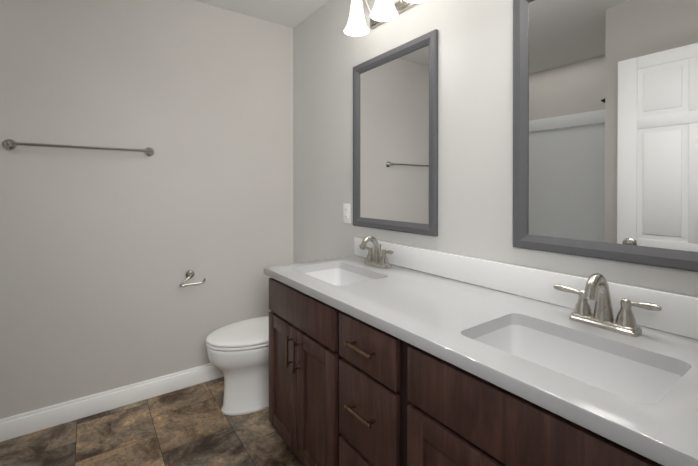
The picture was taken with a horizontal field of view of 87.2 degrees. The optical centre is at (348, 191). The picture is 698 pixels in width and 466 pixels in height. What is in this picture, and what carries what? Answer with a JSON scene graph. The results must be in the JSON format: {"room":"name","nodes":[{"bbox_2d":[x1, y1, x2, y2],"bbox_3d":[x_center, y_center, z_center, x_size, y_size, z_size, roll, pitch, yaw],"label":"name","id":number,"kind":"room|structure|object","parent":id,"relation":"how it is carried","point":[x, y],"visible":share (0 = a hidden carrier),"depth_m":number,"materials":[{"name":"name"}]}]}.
{"room":"bathroom","nodes":[
{"label":"bathroom","id":0,"kind":"room"},
{"bbox_2d":[0,0,292,418],"bbox_3d":[-1.522,0.012,2.021,2.630,2.440,0.120,0,0,-36],"label":"wall","id":1,"kind":"structure","parent":0,"point":[102,252],"depth_m":2.13,"materials":[{"name":"beige paint"}]},
{"bbox_2d":[2,139,153,155],"bbox_3d":[-1.419,-0.233,1.975,0.669,0.054,0.071,0,0,-36],"label":"bar","id":2,"kind":"object","parent":1,"relation":"attached to","point":[9,144],"visible":1,"depth_m":1.91,"materials":[{"name":"silver metal"}]},
{"bbox_2d":[0,363,223,441],"bbox_3d":[-1.126,1.177,2.227,1.726,0.108,0.014,0,0,-36],"label":"baseboard","id":3,"kind":"structure","parent":1,"relation":"attached to","point":[18,425],"depth_m":2.04,"materials":[{"name":"white wood"}]},
{"bbox_2d":[179,270,204,285],"bbox_3d":[-0.985,0.540,2.292,0.152,0.083,0.064,0,0,-36],"label":"toilet paper holder","id":4,"kind":"object","parent":1,"relation":"attached to","point":[189,274],"visible":1,"depth_m":2.29,"materials":[{"name":"silver metal"}]},
{"bbox_2d":[0,377,302,465],"bbox_3d":[-0.753,1.267,1.053,2.750,0.060,2.600,0,0,-36],"label":"floor","id":5,"kind":"structure","parent":0,"point":[193,425],"depth_m":1.83,"materials":[{"name":"tile"}]},
{"bbox_2d":[206,316,268,414],"bbox_3d":[-0.482,0.868,2.196,0.715,0.726,0.410,0,0,-36],"label":"toilet","id":6,"kind":"object","parent":5,"relation":"on","point":[238,354],"visible":0.44,"depth_m":2.02,"materials":[{"name":"white ceramic"}]},
{"bbox_2d":[264,272,679,465],"bbox_3d":[0.266,0.818,1.280,0.580,0.836,1.541,0,0,-36],"label":"bathroom vanity","id":7,"kind":"object","parent":5,"relation":"on","point":[381,353],"depth_m":1.04,"materials":[{"name":"brown wood"}]},
{"bbox_2d":[264,256,697,465],"bbox_3d":[0.270,0.383,1.288,0.562,0.034,1.557,0,0,-36],"label":"countertop","id":8,"kind":"structure","parent":7,"relation":"on","point":[444,314],"depth_m":0.92,"materials":[{"name":"white stone"}]},
{"bbox_2d":[304,264,375,283],"bbox_3d":[-0.050,0.449,1.649,0.276,0.158,0.406,0,0,-36],"label":"sink","id":9,"kind":"object","parent":8,"relation":"in","point":[341,273],"depth_m":1.84,"materials":[{"name":"white ceramic"}]},
{"bbox_2d":[356,236,395,267],"bbox_3d":[0.108,0.288,1.760,0.131,0.149,0.251,0,0,-36],"label":"faucet","id":10,"kind":"object","parent":8,"relation":"on","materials":[{"name":"silver metal"}]},
{"bbox_2d":[476,316,671,391],"bbox_3d":[0.507,0.453,0.867,0.276,0.158,0.406,0,0,-36],"label":"sink","id":11,"kind":"object","parent":8,"relation":"in","point":[631,371],"depth_m":0.96,"materials":[{"name":"white ceramic"}]},
{"bbox_2d":[552,273,663,335],"bbox_3d":[0.665,0.292,0.978,0.131,0.149,0.251,0,0,-36],"label":"faucet","id":12,"kind":"object","parent":8,"relation":"on","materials":[{"name":"silver metal"}]},
{"bbox_2d":[194,0,328,27],"bbox_3d":[-0.753,-1.233,1.040,2.750,0.060,2.600,0,0,-36],"label":"ceiling","id":13,"kind":"structure","parent":0,"point":[291,13],"depth_m":2.43,"materials":[{"name":"white paint"}]},
{"bbox_2d":[293,0,697,296],"bbox_3d":[0.318,0.013,1.810,0.120,2.440,2.600,0,0,-36],"label":"wall","id":14,"kind":"structure","parent":0,"point":[475,128],"depth_m":1.56,"materials":[{"name":"beige paint"}]},
{"bbox_2d":[343,204,350,222],"bbox_3d":[-0.013,0.131,2.164,0.008,0.114,0.070,0,0,-36],"label":"electrical outlet plate","id":15,"kind":"object","parent":14,"relation":"attached to","point":[346,213],"visible":1,"depth_m":2.16,"materials":[{"name":"white plastic"}]},
{"bbox_2d":[344,0,427,36],"bbox_3d":[0.191,-0.915,1.702,0.204,0.214,0.550,0,0,-36],"label":"wall sconce","id":16,"kind":"object","parent":14,"relation":"attached to","point":[382,11],"visible":1,"depth_m":1.79,"materials":[{"name":"white glass"}]},
{"bbox_2d":[353,29,437,235],"bbox_3d":[0.204,-0.254,1.844,0.022,0.900,0.610,0,0,-36],"label":"mirror","id":17,"kind":"object","parent":14,"relation":"attached to","point":[395,139],"visible":0.98,"depth_m":1.80,"materials":[{"name":"grey mirror"}]},
{"bbox_2d":[354,237,697,338],"bbox_3d":[0.489,0.314,1.445,0.021,0.102,1.557,0,0,-36],"label":"backsplash","id":18,"kind":"structure","parent":14,"relation":"attached to","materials":[{"name":"white stone"}]},
{"bbox_2d":[513,0,697,271],"bbox_3d":[0.764,-0.250,1.059,0.022,0.900,0.608,0,0,-36],"label":"mirror","id":19,"kind":"object","parent":14,"relation":"attached to","point":[605,129],"visible":1,"depth_m":1.08,"materials":[{"name":"grey mirror"}]}
]}

